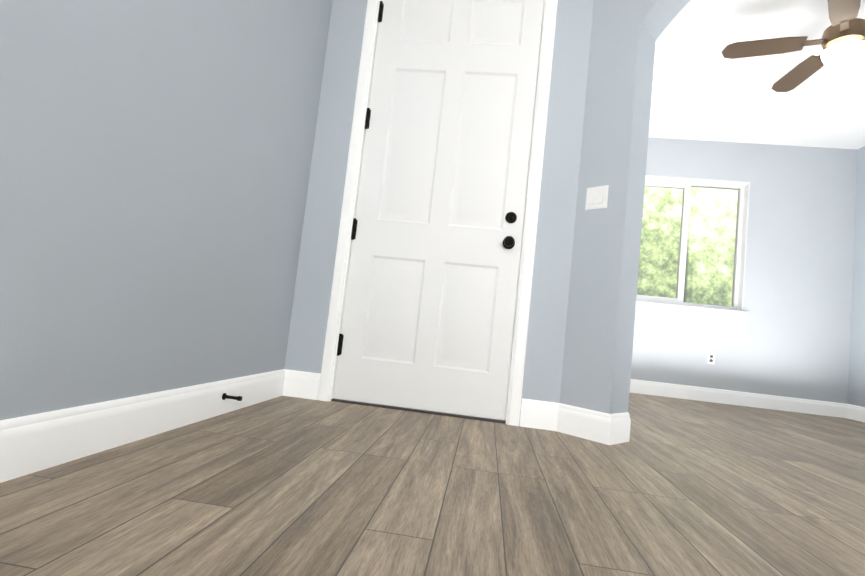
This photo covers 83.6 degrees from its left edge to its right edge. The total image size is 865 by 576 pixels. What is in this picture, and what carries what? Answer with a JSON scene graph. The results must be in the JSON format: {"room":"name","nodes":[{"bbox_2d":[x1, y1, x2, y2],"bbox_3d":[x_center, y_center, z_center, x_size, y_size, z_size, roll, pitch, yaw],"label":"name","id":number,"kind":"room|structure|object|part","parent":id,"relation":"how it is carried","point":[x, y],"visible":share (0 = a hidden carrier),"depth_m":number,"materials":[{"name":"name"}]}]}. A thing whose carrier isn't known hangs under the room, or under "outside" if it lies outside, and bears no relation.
{"room":"entryway","nodes":[
{"label":"entryway","id":0,"kind":"room"},
{"bbox_2d":[0,0,331,419],"bbox_3d":[-2.542,-1.155,0.510,3.220,2.740,5.230,6,-5,7],"label":"wall block","id":1,"kind":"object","parent":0,"point":[155,160],"visible":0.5,"depth_m":1.50,"materials":[{"name":"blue paint"}]},
{"bbox_2d":[0,369,291,482],"bbox_3d":[-1.067,0.306,0.387,0.023,0.140,4.563,6,-5,7],"label":"baseboard","id":2,"kind":"structure","parent":1,"relation":"attached to","point":[30,444],"depth_m":1.43,"materials":[{"name":"white wood"}]},
{"bbox_2d":[222,393,241,400],"bbox_3d":[-0.833,0.457,2.015,0.080,0.028,0.028,6,-5,7],"label":"doorstop","id":3,"kind":"object","parent":2,"relation":"attached to","point":[226,396],"visible":1,"depth_m":2.01,"materials":[{"name":"black metal"}]},
{"bbox_2d":[0,393,864,575],"bbox_3d":[-0.527,0.360,-1.182,8.500,0.100,13.580,6,-5,7],"label":"floor","id":4,"kind":"structure","parent":0,"point":[285,486],"depth_m":1.30,"materials":[{"name":"brown wood"}]},
{"bbox_2d":[284,0,593,424],"bbox_3d":[-0.089,-0.710,2.757,1.780,2.740,0.160,6,-5,7],"label":"wall","id":5,"kind":"structure","parent":0,"point":[542,377],"depth_m":2.64,"materials":[{"name":"blue paint"}]},
{"bbox_2d":[331,398,505,423],"bbox_3d":[-0.077,0.659,2.635,0.938,0.010,0.150,6,-5,7],"label":"door sill","id":6,"kind":"structure","parent":5,"relation":"attached to","point":[421,411],"depth_m":2.56,"materials":[{"name":"grey"}]},
{"bbox_2d":[318,0,557,425],"bbox_3d":[0.057,-0.591,2.721,1.074,2.530,0.178,6,-5,7],"label":"door frame","id":7,"kind":"structure","parent":5,"relation":"attached to","point":[520,343],"depth_m":2.63,"materials":[{"name":"white wood"}]},
{"bbox_2d":[333,0,543,419],"bbox_3d":[0.044,-0.568,2.665,0.936,2.448,0.118,6,-5,7],"label":"door","id":8,"kind":"structure","parent":5,"relation":"in","point":[431,291],"depth_m":2.67,"materials":[{"name":"white wood"}]},
{"bbox_3d":[-0.403,-0.645,2.725,0.022,2.047,0.020,6,-5,7],"label":"hinge knob","id":9,"kind":"part","parent":8,"relation":"part of","materials":[{"name":"black"}]},
{"bbox_3d":[0.414,-0.313,2.577,0.066,0.204,0.072,6,-5,7],"label":"handle","id":10,"kind":"part","parent":8,"relation":"part of","materials":[{"name":"black metal"}]},
{"bbox_2d":[519,398,630,444],"bbox_3d":[0.707,0.656,2.361,0.533,0.140,0.200,6,-5,7],"label":"baseboard","id":11,"kind":"structure","parent":5,"relation":"attached to","point":[601,427],"depth_m":2.38,"materials":[{"name":"white wood"}]},
{"bbox_2d":[559,0,690,413],"bbox_3d":[1.557,-0.602,1.880,0.190,2.740,2.072,10,-6,-43],"label":"wall","id":12,"kind":"structure","parent":0,"point":[600,324],"depth_m":2.44,"materials":[{"name":"blue paint"}]},
{"bbox_2d":[585,185,608,209],"bbox_3d":[0.837,-0.461,2.470,0.012,0.118,0.118,10,-6,-43],"label":"light switch","id":13,"kind":"object","parent":12,"relation":"attached to","point":[596,197],"visible":1,"depth_m":2.47,"materials":[{"name":"white plastic"}]},
{"bbox_2d":[631,137,857,403],"bbox_3d":[1.940,-0.292,5.241,4.680,2.740,0.160,6,-5,7],"label":"wall","id":14,"kind":"structure","parent":0,"point":[790,336],"depth_m":4.97,"materials":[{"name":"paint"}]},
{"bbox_2d":[636,301,748,319],"bbox_3d":[2.616,0.229,5.061,1.230,0.084,0.133,6,-5,7],"label":"window sill","id":15,"kind":"structure","parent":14,"relation":"attached to","point":[692,310],"depth_m":5.01,"materials":[{"name":"white wood"}]},
{"bbox_2d":[636,175,749,310],"bbox_3d":[2.699,-0.486,5.170,1.160,1.365,0.149,6,-5,7],"label":"window","id":16,"kind":"structure","parent":14,"relation":"in","point":[693,244],"depth_m":5.19,"materials":[{"name":"glass"}]},
{"bbox_2d":[707,353,714,364],"bbox_3d":[2.858,0.723,4.960,0.072,0.116,0.007,6,-5,7],"label":"outlet","id":17,"kind":"object","parent":14,"relation":"attached to","point":[710,358],"visible":1,"depth_m":4.96,"materials":[{"name":"white plastic"}]},
{"bbox_2d":[709,354,713,362],"bbox_3d":[2.858,0.723,4.958,0.033,0.075,0.002,6,-5,7],"label":"socket","id":18,"kind":"object","parent":17,"relation":"attached to","point":[711,356],"depth_m":4.96,"materials":[{"name":"grey plastic"}]},
{"bbox_2d":[629,379,846,417],"bbox_3d":[1.791,0.988,5.050,4.680,0.140,0.017,6,-5,7],"label":"baseboard","id":19,"kind":"structure","parent":14,"relation":"attached to","point":[800,405],"depth_m":4.89,"materials":[{"name":"white wood"}]},
{"bbox_2d":[648,0,864,149],"bbox_3d":[-0.223,-2.454,-0.957,8.500,0.100,13.580,6,-5,7],"label":"ceiling","id":20,"kind":"structure","parent":0,"point":[703,89],"depth_m":4.02,"materials":[{"name":"white paint"}]},
{"bbox_2d":[721,0,864,91],"bbox_3d":[2.530,-1.571,3.021,1.246,0.430,1.208,6,-5,7],"label":"ceiling fan","id":21,"kind":"object","parent":20,"relation":"hanging from","point":[841,41],"visible":1,"depth_m":2.99,"materials":[{"name":"brown wood"}]},
{"bbox_2d":[848,146,864,406],"bbox_3d":[3.607,-0.655,-1.549,0.160,2.740,13.380,6,-5,7],"label":"wall","id":22,"kind":"structure","parent":0,"point":[856,393],"depth_m":4.79,"materials":[{"name":"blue paint"}]},
{"bbox_2d":[847,404,864,422],"bbox_3d":[3.879,1.037,2.837,0.017,0.140,3.870,6,-5,7],"label":"baseboard","id":23,"kind":"structure","parent":22,"relation":"attached to","point":[854,412],"depth_m":4.65,"materials":[{"name":"white wood"}]}
]}

